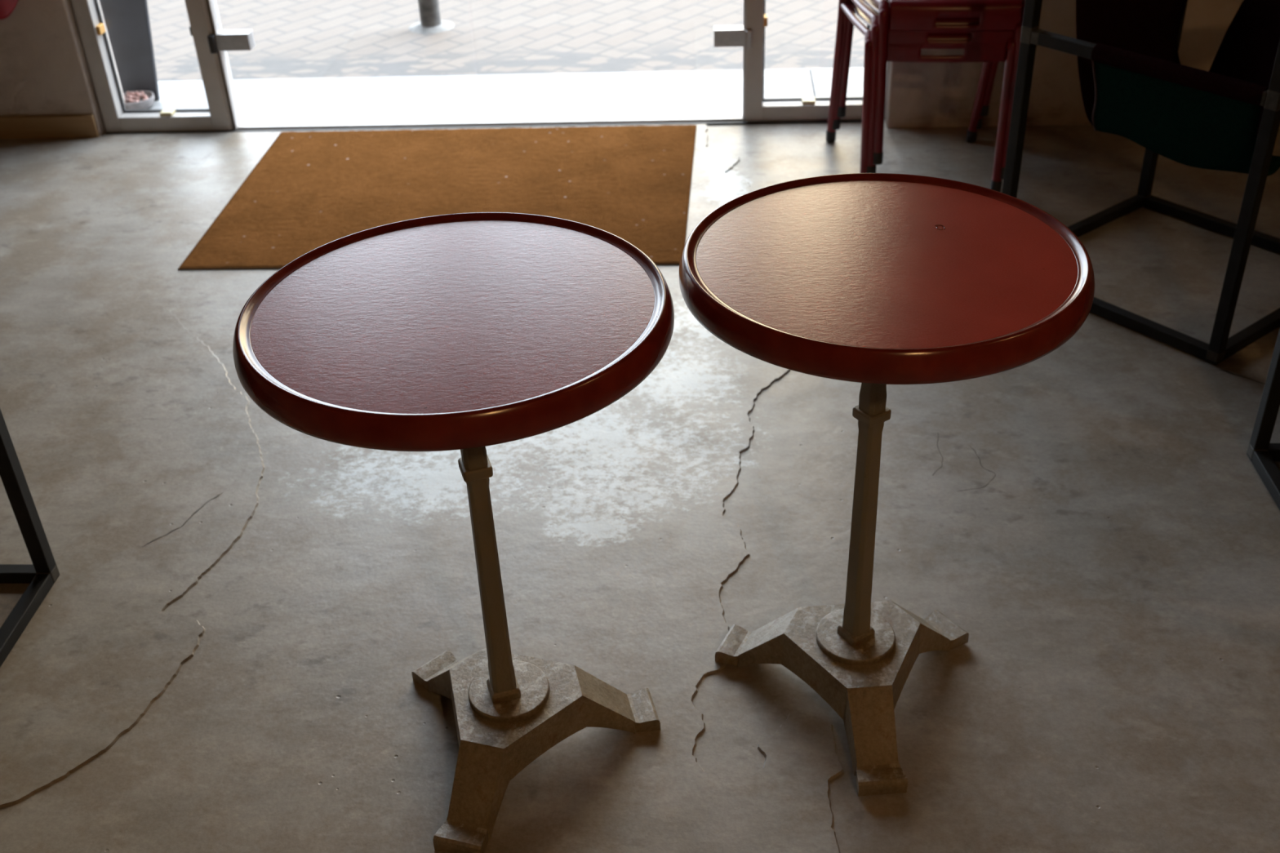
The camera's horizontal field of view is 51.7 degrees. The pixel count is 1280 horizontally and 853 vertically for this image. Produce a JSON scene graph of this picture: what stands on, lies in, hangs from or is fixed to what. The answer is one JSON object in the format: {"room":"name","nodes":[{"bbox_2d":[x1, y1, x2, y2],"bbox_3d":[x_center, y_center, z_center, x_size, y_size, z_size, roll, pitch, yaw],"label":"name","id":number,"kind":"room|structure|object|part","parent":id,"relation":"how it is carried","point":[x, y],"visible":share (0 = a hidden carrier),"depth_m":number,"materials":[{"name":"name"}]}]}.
{"room":"cafe","nodes":[
{"label":"cafe","id":0,"kind":"room"},
{"bbox_2d":[0,0,125,136],"bbox_3d":[-2.397,-2.230,3.626,1.197,2.970,0.240,0,33,3],"label":"wall","id":1,"kind":"structure","parent":0,"point":[45,69],"depth_m":4.18,"materials":[{"name":"paint"}]},
{"bbox_2d":[0,0,18,19],"bbox_3d":[-1.994,-1.572,3.832,0.263,0.798,0.138,0,33,3],"label":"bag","id":2,"kind":"object","parent":1,"relation":"hanging from","point":[6,6],"visible":1,"depth_m":3.99,"materials":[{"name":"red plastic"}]},
{"bbox_2d":[0,114,98,138],"bbox_3d":[-2.353,-0.969,4.308,1.193,0.075,0.014,0,33,3],"label":"baseboard","id":3,"kind":"structure","parent":1,"relation":"attached to","point":[74,126],"depth_m":4.27,"materials":[{"name":"beige wood"}]},
{"bbox_2d":[71,0,241,132],"bbox_3d":[-1.562,-1.847,3.763,0.433,2.080,0.070,0,33,3],"label":"door frame","id":4,"kind":"structure","parent":1,"relation":"in","point":[116,117],"depth_m":4.23,"materials":[{"name":"paint"}]},
{"bbox_2d":[207,0,480,124],"bbox_3d":[-0.962,-1.841,3.713,0.823,2.058,0.062,0,33,3],"label":"door","id":5,"kind":"structure","parent":4,"relation":"attached to","point":[237,39],"depth_m":4.14,"materials":[{"name":"clear glass"}]},
{"bbox_2d":[207,0,235,128],"bbox_3d":[-1.355,-1.850,3.754,0.007,2.080,0.038,0,33,3],"label":"trim","id":6,"kind":"structure","parent":1,"relation":"attached to","point":[207,0],"depth_m":4.21,"materials":[{"name":"metal"}]},
{"bbox_2d":[0,120,1279,852],"bbox_3d":[0.172,1.133,1.131,6.600,0.124,7.450,0,33,3],"label":"floor","id":7,"kind":"structure","parent":0,"point":[226,645],"depth_m":2.37,"materials":[{"name":"concrete"}]},
{"bbox_2d":[0,408,59,667],"bbox_3d":[-1.393,0.107,1.953,0.628,0.802,0.613,0,33,3],"label":"sling chair","id":8,"kind":"object","parent":7,"relation":"on","point":[41,575],"visible":1,"depth_m":2.31,"materials":[{"name":"black metal"}]},
{"bbox_3d":[-1.367,0.269,2.410,0.568,0.027,0.027,0,33,3],"label":"floor rail","id":9,"kind":"part","parent":8,"relation":"part of","materials":[{"name":"black metal"}]},
{"bbox_3d":[-1.084,0.429,2.149,0.027,0.027,0.558,0,33,3],"label":"floor rail","id":10,"kind":"part","parent":8,"relation":"part of","materials":[{"name":"black metal"}]},
{"bbox_3d":[-1.084,-0.054,2.179,0.027,0.800,0.027,0,33,3],"label":"leg","id":11,"kind":"part","parent":8,"relation":"part of","materials":[{"name":"black metal"}]},
{"bbox_2d":[177,124,696,270],"bbox_3d":[-0.513,-0.682,3.811,1.340,0.008,0.978,0,33,3],"label":"doormat","id":12,"kind":"object","parent":7,"relation":"on","point":[308,191],"visible":0.8,"depth_m":3.83,"materials":[{"name":"brown carpet"}]},
{"bbox_2d":[232,212,674,852],"bbox_3d":[-0.212,0.167,1.817,0.534,0.768,0.534,0,33,3],"label":"bistro table","id":13,"kind":"object","parent":7,"relation":"on","point":[468,333],"visible":1,"depth_m":1.62,"materials":[{"name":"red laminate"}]},
{"bbox_2d":[678,173,1094,796],"bbox_3d":[0.323,0.095,1.892,0.522,0.766,0.522,0,33,3],"label":"bistro table","id":14,"kind":"object","parent":7,"relation":"on","point":[875,281],"visible":1,"depth_m":1.70,"materials":[{"name":"red laminate"}]},
{"bbox_2d":[826,0,1015,191],"bbox_3d":[0.777,-1.133,3.654,0.488,0.842,0.460,2,34,7],"label":"chair","id":15,"kind":"object","parent":7,"relation":"on","point":[986,53],"visible":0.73,"depth_m":3.56,"materials":[{"name":"red metal"}]},
{"bbox_3d":[0.576,-1.235,3.803,0.044,0.822,0.097,2,34,7],"label":"leg","id":16,"kind":"part","parent":15,"relation":"part of","materials":[{"name":"red metal"}]},
{"bbox_3d":[0.595,-1.122,3.646,0.022,0.026,0.318,-5,33,-3],"label":"rail","id":17,"kind":"part","parent":15,"relation":"part of","materials":[{"name":"red metal"}]},
{"bbox_3d":[0.620,-0.868,3.610,0.035,0.418,0.055,2,34,7],"label":"leg","id":18,"kind":"part","parent":15,"relation":"part of","materials":[{"name":"red metal"}]},
{"bbox_2d":[832,0,1022,179],"bbox_3d":[0.788,-1.166,3.630,0.488,0.842,0.460,2,34,6],"label":"chair","id":19,"kind":"object","parent":15,"relation":"on","point":[894,37],"visible":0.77,"depth_m":3.49,"materials":[{"name":"red metal"}]},
{"bbox_3d":[0.586,-1.267,3.777,0.044,0.822,0.097,2,34,6],"label":"leg","id":20,"kind":"part","parent":19,"relation":"part of","materials":[{"name":"red metal"}]},
{"bbox_3d":[0.606,-1.155,3.620,0.022,0.026,0.318,-5,34,-4],"label":"rail","id":21,"kind":"part","parent":19,"relation":"part of","materials":[{"name":"red metal"}]},
{"bbox_3d":[0.633,-0.901,3.584,0.035,0.418,0.055,2,34,6],"label":"leg","id":22,"kind":"part","parent":19,"relation":"part of","materials":[{"name":"red metal"}]},
{"bbox_2d":[836,0,1025,164],"bbox_3d":[0.801,-1.198,3.603,0.488,0.842,0.460,2,34,6],"label":"chair","id":23,"kind":"object","parent":19,"relation":"on","point":[912,15],"visible":0.81,"depth_m":3.45,"materials":[{"name":"red metal"}]},
{"bbox_3d":[0.598,-1.299,3.749,0.044,0.822,0.097,2,34,6],"label":"leg","id":24,"kind":"part","parent":23,"relation":"part of","materials":[{"name":"red metal"}]},
{"bbox_3d":[0.620,-1.186,3.592,0.022,0.026,0.318,-5,34,-4],"label":"rail","id":25,"kind":"part","parent":23,"relation":"part of","materials":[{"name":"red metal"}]},
{"bbox_3d":[0.647,-0.932,3.556,0.035,0.418,0.055,2,34,6],"label":"leg","id":26,"kind":"part","parent":23,"relation":"part of","materials":[{"name":"red metal"}]},
{"bbox_3d":[0.810,-1.158,3.577,0.416,0.078,0.346,2,34,6],"label":"seat","id":27,"kind":"part","parent":23,"relation":"part of","materials":[{"name":"red metal"}]},
{"bbox_3d":[1.029,-1.295,3.716,0.065,0.822,0.097,2,34,6],"label":"leg","id":28,"kind":"part","parent":23,"relation":"part of","materials":[{"name":"red metal"}]},
{"bbox_3d":[0.796,-1.126,3.604,0.416,0.078,0.346,2,34,6],"label":"seat","id":29,"kind":"part","parent":19,"relation":"part of","materials":[{"name":"red metal"}]},
{"bbox_3d":[1.016,-1.262,3.741,0.065,0.822,0.097,2,34,6],"label":"leg","id":30,"kind":"part","parent":19,"relation":"part of","materials":[{"name":"red metal"}]},
{"bbox_3d":[0.996,-0.890,3.543,0.027,0.418,0.053,2,34,6],"label":"leg","id":31,"kind":"part","parent":19,"relation":"part of","materials":[{"name":"red metal"}]},
{"bbox_3d":[0.784,-1.093,3.629,0.416,0.078,0.346,2,34,7],"label":"seat","id":32,"kind":"part","parent":15,"relation":"part of","materials":[{"name":"red metal"}]},
{"bbox_3d":[1.006,-1.228,3.764,0.065,0.822,0.097,2,34,7],"label":"leg","id":33,"kind":"part","parent":15,"relation":"part of","materials":[{"name":"red metal"}]},
{"bbox_3d":[0.983,-0.855,3.566,0.027,0.418,0.053,2,34,7],"label":"leg","id":34,"kind":"part","parent":15,"relation":"part of","materials":[{"name":"red metal"}]},
{"bbox_2d":[1001,0,1279,364],"bbox_3d":[1.290,-0.706,3.010,0.628,0.802,0.613,-25,40,-30],"label":"sling chair","id":35,"kind":"object","parent":7,"relation":"on","point":[1135,86],"visible":0.97,"depth_m":2.86,"materials":[{"name":"black metal"}]},
{"bbox_3d":[0.877,-0.719,3.058,0.027,0.800,0.027,-25,40,-30],"label":"leg","id":36,"kind":"part","parent":35,"relation":"part of","materials":[{"name":"black metal"}]},
{"bbox_3d":[1.125,-0.505,3.420,0.568,0.027,0.027,-25,40,-30],"label":"floor rail","id":37,"kind":"part","parent":35,"relation":"part of","materials":[{"name":"black metal"}]},
{"bbox_3d":[1.072,-0.276,3.075,0.027,0.027,0.558,-25,40,-30],"label":"floor rail","id":38,"kind":"part","parent":35,"relation":"part of","materials":[{"name":"black metal"}]},
{"bbox_3d":[1.052,-0.755,2.759,0.027,0.027,0.558,-25,40,-30],"label":"rail","id":39,"kind":"part","parent":35,"relation":"part of","materials":[{"name":"black metal"}]},
{"bbox_3d":[1.344,-0.936,3.356,0.027,0.800,0.027,-25,40,-30],"label":"leg","id":40,"kind":"part","parent":35,"relation":"part of","materials":[{"name":"black metal"}]},
{"bbox_3d":[1.283,-0.863,2.906,0.383,0.425,0.588,-25,40,-30],"label":"sling seat","id":41,"kind":"part","parent":35,"relation":"part of","materials":[{"name":"teal fabric"}]},
{"bbox_3d":[1.158,-0.656,2.811,0.166,0.206,0.400,-25,40,-30],"label":"panel","id":42,"kind":"part","parent":35,"relation":"part of","materials":[{"name":"teal fabric"}]},
{"bbox_3d":[1.539,-0.493,3.374,0.027,0.027,0.558,-25,40,-30],"label":"floor rail","id":43,"kind":"part","parent":35,"relation":"part of","materials":[{"name":"black metal"}]},
{"bbox_3d":[1.239,-0.477,2.667,0.027,0.800,0.027,-25,40,-30],"label":"leg","id":44,"kind":"part","parent":35,"relation":"part of","materials":[{"name":"black metal"}]},
{"bbox_3d":[1.487,-0.263,3.029,0.568,0.027,0.027,-25,40,-30],"label":"floor rail","id":45,"kind":"part","parent":35,"relation":"part of","materials":[{"name":"black metal"}]},
{"bbox_2d":[1246,328,1279,510],"bbox_3d":[1.468,-0.112,2.099,0.628,0.802,0.613,0,33,3],"label":"sling chair","id":46,"kind":"object","parent":7,"relation":"on","point":[1262,454],"visible":1,"depth_m":2.51,"materials":[{"name":"black metal"}]},
{"bbox_3d":[1.187,0.212,2.330,0.027,0.027,0.558,0,33,3],"label":"floor rail","id":47,"kind":"part","parent":46,"relation":"part of","materials":[{"name":"black metal"}]},
{"bbox_3d":[1.498,0.049,2.556,0.568,0.027,0.027,0,33,3],"label":"floor rail","id":48,"kind":"part","parent":46,"relation":"part of","materials":[{"name":"black metal"}]},
{"bbox_2d":[884,0,1243,128],"bbox_3d":[2.158,-2.237,3.339,2.876,2.970,0.275,0,33,3],"label":"wall","id":49,"kind":"structure","parent":0,"point":[918,94],"depth_m":4.02,"materials":[{"name":"paint"}]},
{"bbox_2d":[105,119,862,133],"bbox_3d":[-0.492,-0.960,4.240,2.507,0.006,0.011,0,33,3],"label":"trim","id":50,"kind":"structure","parent":49,"relation":"attached to","point":[847,120],"depth_m":4.23,"materials":[{"name":"metal"}]},
{"bbox_2d":[742,0,871,121],"bbox_3d":[0.507,-1.854,3.639,0.434,2.080,0.070,0,33,3],"label":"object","id":51,"kind":"structure","parent":49,"relation":"in","point":[757,108],"depth_m":4.16,"materials":[{"name":"paint"}]},
{"bbox_2d":[469,0,751,119],"bbox_3d":[-0.115,-1.844,3.662,0.863,2.058,0.062,0,33,3],"label":"door","id":52,"kind":"structure","parent":51,"relation":"attached to","point":[724,35],"depth_m":4.06,"materials":[{"name":"clear glass"}]},
{"label":"outside","id":53,"kind":"structure","parent":0,"visible":0},
{"bbox_2d":[146,0,866,80],"bbox_3d":[0.792,-7.081,13.617,28.000,0.188,21.435,0,33,3],"label":"paving","id":54,"kind":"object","parent":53,"point":[293,38],"depth_m":5.07,"materials":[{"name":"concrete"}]},
{"bbox_2d":[408,0,454,33],"bbox_3d":[-0.869,-2.662,4.502,0.180,2.600,0.180,0,33,3],"label":"post","id":55,"kind":"object","parent":54,"relation":"on","point":[430,22],"visible":1,"depth_m":5.17,"materials":[{"name":"silver metal"}]},
{"bbox_2d":[146,67,884,129],"bbox_3d":[0.264,-1.045,4.457,12.000,0.146,0.524,0,33,3],"label":"doorstep","id":56,"kind":"object","parent":54,"relation":"on","point":[699,91],"visible":0.33,"depth_m":4.50,"materials":[{"name":"stone"}]},
{"bbox_2d":[99,0,159,100],"bbox_3d":[-1.724,-1.885,4.183,0.300,1.700,0.179,0,33,3],"label":"pillar","id":57,"kind":"structure","parent":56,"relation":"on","point":[127,23],"depth_m":4.49,"materials":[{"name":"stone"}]},
{"bbox_2d":[123,89,154,109],"bbox_3d":[-1.722,-1.105,4.510,0.132,0.040,0.132,0,33,3],"label":"bowl","id":58,"kind":"object","parent":56,"relation":"on","point":[141,104],"visible":0.57,"depth_m":4.47,"materials":[{"name":"white ceramic"}]},
{"bbox_2d":[124,90,148,102],"bbox_3d":[-1.721,-1.118,4.499,0.113,0.030,0.098,0,33,3],"label":"shells","id":59,"kind":"object","parent":58,"relation":"in","point":[131,97],"visible":0.82,"depth_m":4.49,"materials":[{"name":"pink"}]},
{"bbox_2d":[237,113,742,129],"bbox_3d":[-0.491,-0.985,4.271,1.640,0.009,0.048,0,33,3],"label":"threshold","id":60,"kind":"structure","parent":56,"relation":"on","point":[698,118],"depth_m":4.26,"materials":[{"name":"paint"}]}
]}

